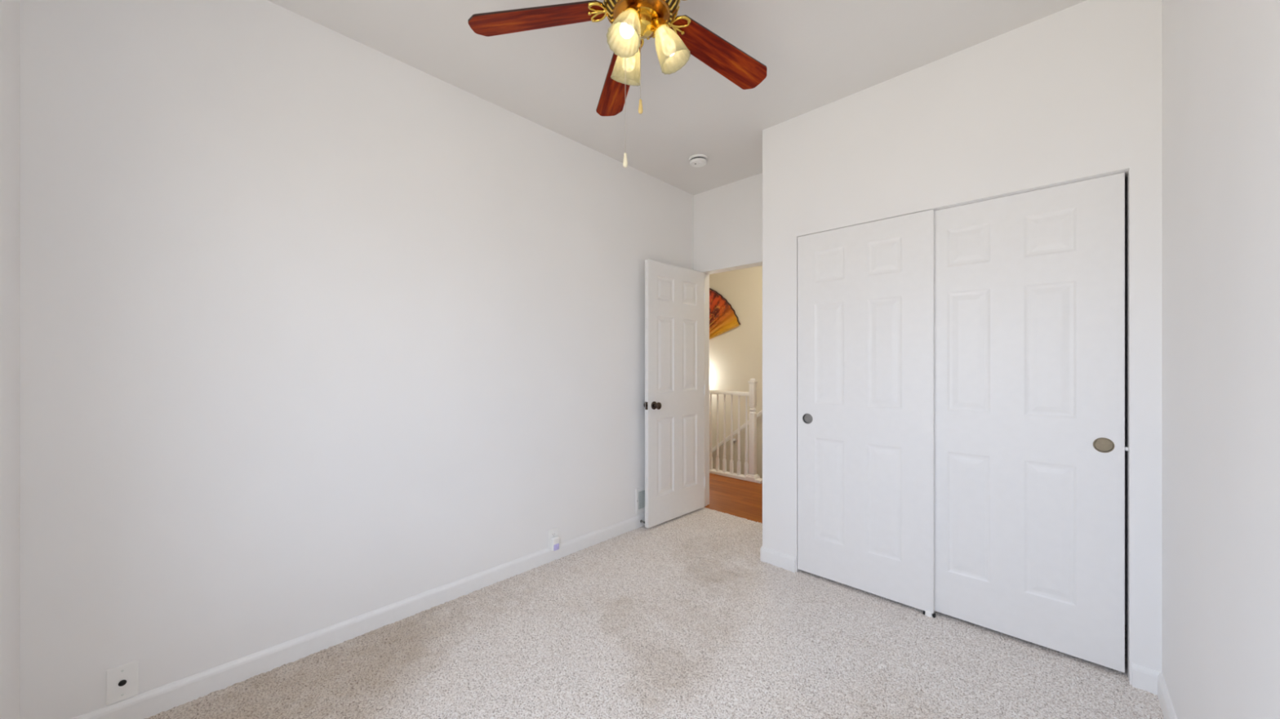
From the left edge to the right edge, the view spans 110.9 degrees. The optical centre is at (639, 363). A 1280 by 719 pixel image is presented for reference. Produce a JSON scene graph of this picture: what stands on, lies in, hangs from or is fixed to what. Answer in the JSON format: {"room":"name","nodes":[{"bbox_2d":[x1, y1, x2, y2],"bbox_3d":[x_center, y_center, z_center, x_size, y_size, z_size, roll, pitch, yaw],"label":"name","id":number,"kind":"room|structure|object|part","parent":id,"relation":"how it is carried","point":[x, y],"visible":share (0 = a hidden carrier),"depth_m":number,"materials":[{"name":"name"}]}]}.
{"room":"empty bedroom","nodes":[
{"label":"empty bedroom","id":0,"kind":"room"},
{"bbox_2d":[0,0,20,718],"bbox_3d":[-1.029,-0.093,0.426,2.622,2.790,0.120,0,0,44],"label":"wall","id":1,"kind":"structure","parent":0,"point":[10,10],"depth_m":1.29,"materials":[{"name":"paint"}]},
{"bbox_2d":[20,0,693,718],"bbox_3d":[-0.774,-0.093,2.675,0.120,2.790,3.723,0,0,44],"label":"wall","id":2,"kind":"structure","parent":0,"point":[320,329],"depth_m":1.82,"materials":[{"name":"paint"}]},
{"bbox_2d":[106,660,137,705],"bbox_3d":[-1.787,1.101,1.522,0.011,0.120,0.072,0,0,44],"label":"cable plate","id":3,"kind":"object","parent":2,"relation":"attached to","point":[122,681],"visible":1,"depth_m":1.52,"materials":[{"name":"white plastic"}]},
{"bbox_2d":[118,680,126,686],"bbox_3d":[-1.784,1.101,1.520,0.005,0.019,0.019,0,0,44],"label":"socket","id":4,"kind":"object","parent":3,"relation":"attached to","point":[121,682],"depth_m":1.52,"materials":[{"name":"black plastic"}]},
{"bbox_2d":[71,513,644,718],"bbox_3d":[-0.726,1.213,2.629,0.013,0.097,3.483,0,0,44],"label":"baseboard","id":5,"kind":"structure","parent":2,"relation":"attached to","point":[165,698],"depth_m":1.94,"materials":[{"name":"wood"}]},
{"bbox_2d":[548,527,557,548],"bbox_3d":[-0.553,1.109,2.813,0.008,0.116,0.070,0,0,44],"label":"wall outlet","id":6,"kind":"object","parent":2,"relation":"attached to","point":[552,532],"visible":0.56,"depth_m":2.80,"materials":[{"name":"white plastic"}]},
{"bbox_2d":[551,536,559,551],"bbox_3d":[-0.538,1.142,2.799,0.032,0.084,0.054,0,0,44],"label":"night light","id":7,"kind":"object","parent":6,"relation":"attached to","point":[554,540],"visible":1,"depth_m":2.78,"materials":[{"name":"white plastic"}]},
{"bbox_2d":[635,486,644,514],"bbox_3d":[0.087,1.049,3.481,0.008,0.190,0.336,0,0,44],"label":"air vent","id":8,"kind":"object","parent":2,"relation":"in","point":[640,492],"visible":0.37,"depth_m":3.39,"materials":[{"name":"white plastic"}]},
{"bbox_2d":[144,473,1164,718],"bbox_3d":[-0.410,1.280,3.129,5.480,0.063,4.655,0,0,44],"label":"floor","id":9,"kind":"structure","parent":0,"point":[682,617],"depth_m":1.88,"materials":[{"name":"carpet"}]},
{"bbox_2d":[709,377,762,484],"bbox_3d":[0.676,0.705,5.242,1.720,1.102,0.112,0,0,44],"label":"guard rail","id":10,"kind":"object","parent":9,"relation":"on","point":[750,468],"visible":0.51,"depth_m":4.83,"materials":[{"name":"wood"}]},
{"bbox_3d":[0.625,0.326,5.290,1.580,0.042,0.060,0,0,44],"label":"handrail","id":11,"kind":"part","parent":10,"relation":"part of","materials":[{"name":"wood"}]},
{"bbox_3d":[0.676,1.239,5.242,1.720,0.034,0.100,0,0,44],"label":"shoe rail","id":12,"kind":"part","parent":10,"relation":"part of","materials":[{"name":"wood"}]},
{"bbox_3d":[1.210,0.714,4.730,0.072,1.025,0.072,0,0,44],"label":"newel post","id":13,"kind":"part","parent":10,"relation":"part of","materials":[{"name":"wood"}]},
{"bbox_2d":[922,610,935,617],"bbox_3d":[1.466,1.242,2.223,0.052,0.028,0.105,0,0,44],"label":"guide","id":14,"kind":"object","parent":9,"relation":"on","point":[926,613],"visible":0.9,"depth_m":2.19,"materials":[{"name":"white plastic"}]},
{"bbox_2d":[267,0,1086,195],"bbox_3d":[0.217,-1.538,1.727,2.862,0.100,3.723,0,0,44],"label":"ceiling","id":15,"kind":"structure","parent":0,"point":[815,54],"depth_m":2.14,"materials":[{"name":"paint"}]},
{"bbox_2d":[467,0,767,167],"bbox_3d":[0.042,-1.096,1.571,1.176,0.785,1.201,0,0,44],"label":"ceiling fan","id":16,"kind":"object","parent":15,"relation":"hanging from","point":[677,38],"visible":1,"depth_m":1.62,"materials":[{"name":"brown wood"}]},
{"bbox_3d":[-0.373,-1.258,1.604,0.497,0.007,0.133,-6,11,3],"label":"blade","id":17,"kind":"part","parent":16,"relation":"part of","materials":[{"name":"brown wood"}]},
{"bbox_3d":[-0.095,-1.258,1.952,0.133,0.007,0.497,-11,-2,-16],"label":"blade","id":18,"kind":"part","parent":16,"relation":"part of","materials":[{"name":"brown wood"}]},
{"bbox_3d":[-0.048,-1.142,1.489,0.116,0.160,0.131,0,0,44],"label":"lamp shade","id":19,"kind":"part","parent":16,"relation":"part of","materials":[{"name":"white glass"}]},
{"bbox_3d":[-0.052,-0.728,1.574,0.017,0.050,0.017,0,0,44],"label":"pull knob","id":20,"kind":"part","parent":16,"relation":"part of","materials":[{"name":"beige plastic"}]},
{"bbox_3d":[-0.047,-1.142,1.685,0.130,0.160,0.115,0,0,44],"label":"lamp shade","id":21,"kind":"part","parent":16,"relation":"part of","materials":[{"name":"white glass"}]},
{"bbox_3d":[-0.052,-0.974,1.574,0.003,0.462,0.003,0,0,44],"label":"pull chain","id":22,"kind":"part","parent":16,"relation":"part of","materials":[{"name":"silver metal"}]},
{"bbox_3d":[-0.039,-1.160,1.506,0.049,0.095,0.065,0,0,44],"label":"bulb","id":23,"kind":"part","parent":16,"relation":"part of","materials":[{"name":"white glass"}]},
{"bbox_3d":[-0.031,-1.213,1.528,0.065,0.055,0.062,0,0,-12],"label":"light arm","id":24,"kind":"part","parent":16,"relation":"part of","materials":[{"name":"gold metal"}]},
{"bbox_3d":[0.002,-1.064,1.589,0.003,0.241,0.003,0,0,44],"label":"pull chain","id":25,"kind":"part","parent":16,"relation":"part of","materials":[{"name":"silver metal"}]},
{"bbox_3d":[0.002,-0.928,1.589,0.017,0.050,0.017,0,0,44],"label":"pull knob","id":26,"kind":"part","parent":16,"relation":"part of","materials":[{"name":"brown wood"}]},
{"bbox_3d":[0.075,-1.213,1.585,0.065,0.055,0.062,0,0,44],"label":"light arm","id":27,"kind":"part","parent":16,"relation":"part of","materials":[{"name":"gold metal"}]},
{"bbox_3d":[0.123,-1.141,1.587,0.121,0.160,0.120,0,0,44],"label":"lamp shade","id":28,"kind":"part","parent":16,"relation":"part of","materials":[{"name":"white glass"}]},
{"bbox_3d":[0.322,-1.258,1.795,0.497,0.007,0.133,7,-15,-33],"label":"blade","id":29,"kind":"part","parent":16,"relation":"part of","materials":[{"name":"brown wood"}]},
{"bbox_2d":[688,154,707,167],"bbox_3d":[0.422,-1.465,3.196,0.136,0.047,0.136,0,0,44],"label":"smoke detector","id":30,"kind":"object","parent":15,"relation":"attached to","point":[696,160],"visible":1,"depth_m":3.16,"materials":[{"name":"white plastic"}]},
{"bbox_2d":[709,265,762,478],"bbox_3d":[1.427,0.632,5.902,4.300,4.240,0.100,0,0,44],"label":"wall","id":31,"kind":"structure","parent":0,"point":[735,354],"depth_m":5.94,"materials":[{"name":"paint"}]},
{"bbox_2d":[709,288,740,339],"bbox_3d":[0.700,-0.676,6.495,1.768,0.966,0.040,0,0,44],"label":"folding fan","id":32,"kind":"object","parent":31,"relation":"attached to","point":[722,318],"visible":0.2,"depth_m":6.11,"materials":[{"name":"orange paper"}]},
{"bbox_2d":[709,409,762,453],"bbox_3d":[1.303,0.907,5.884,2.471,1.942,0.097,0,0,44],"label":"stair handrail","id":33,"kind":"object","parent":31,"relation":"attached to","point":[759,414],"visible":0.17,"depth_m":5.87,"materials":[{"name":"wood"}]},
{"bbox_2d":[693,173,1126,625],"bbox_3d":[1.462,-0.093,3.028,2.622,2.790,0.120,0,0,44],"label":"wall","id":34,"kind":"structure","parent":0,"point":[728,218],"depth_m":3.61,"materials":[{"name":"paint"}]},
{"bbox_2d":[699,260,762,506],"bbox_3d":[0.831,0.222,3.633,0.738,2.060,0.128,0,0,44],"label":"door frame","id":35,"kind":"structure","parent":34,"relation":"attached to","point":[755,264],"depth_m":3.88,"materials":[{"name":"wood"}]},
{"bbox_2d":[644,259,705,528],"bbox_3d":[0.297,0.225,3.568,0.712,2.022,0.155,0,0,-45],"label":"door","id":36,"kind":"structure","parent":35,"relation":"in","point":[675,295],"depth_m":3.52,"materials":[{"name":"wood"}]},
{"bbox_3d":[0.046,0.317,3.324,0.010,0.058,0.026,0,0,-45],"label":"latch plate","id":37,"kind":"part","parent":36,"relation":"part of","materials":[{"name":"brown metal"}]},
{"bbox_3d":[0.128,0.317,3.336,0.062,0.062,0.063,0,0,-45],"label":"knob","id":38,"kind":"part","parent":36,"relation":"part of","materials":[{"name":"brown metal"}]},
{"bbox_2d":[762,0,1161,684],"bbox_3d":[1.572,-0.093,2.445,1.657,2.790,0.572,0,0,44],"label":"wall","id":39,"kind":"structure","parent":0,"point":[1073,94],"depth_m":2.00,"materials":[{"name":"paint"}]},
{"bbox_2d":[760,546,795,573],"bbox_3d":[1.046,1.213,2.939,0.238,0.097,0.585,0,0,44],"label":"baseboard","id":40,"kind":"structure","parent":39,"relation":"attached to","point":[786,562],"depth_m":2.72,"materials":[{"name":"wood"}]},
{"bbox_2d":[797,209,934,613],"bbox_3d":[1.208,0.235,2.424,0.690,1.997,0.031,0,0,44],"label":"door","id":41,"kind":"structure","parent":39,"relation":"in","point":[866,291],"depth_m":2.38,"materials":[{"name":"wood"}]},
{"bbox_2d":[934,172,1128,672],"bbox_3d":[1.698,0.234,2.002,0.702,1.997,0.031,0,0,44],"label":"door","id":42,"kind":"structure","parent":39,"relation":"in","point":[1030,448],"depth_m":1.95,"materials":[{"name":"wood"}]},
{"bbox_3d":[1.891,0.332,1.797,0.062,0.062,0.002,0,0,44],"label":"cup pull","id":43,"kind":"part","parent":42,"relation":"part of","materials":[{"name":"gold metal"}]},
{"bbox_2d":[1132,662,1161,695],"bbox_3d":[1.940,1.213,1.687,0.076,0.097,0.013,0,0,44],"label":"baseboard","id":44,"kind":"structure","parent":39,"relation":"attached to","point":[1144,678],"depth_m":1.69,"materials":[{"name":"wood"}]},
{"bbox_2d":[1161,0,1279,718],"bbox_3d":[1.207,-0.093,0.779,0.120,2.790,3.723,0,0,44],"label":"wall","id":45,"kind":"structure","parent":0,"point":[1220,59],"depth_m":1.05,"materials":[{"name":"paint"}]},
{"bbox_2d":[1157,672,1177,718],"bbox_3d":[0.961,1.213,0.618,0.013,0.097,2.911,0,0,44],"label":"baseboard","id":46,"kind":"structure","parent":45,"relation":"attached to","point":[1166,704],"depth_m":1.56,"materials":[{"name":"wood"}]}
]}

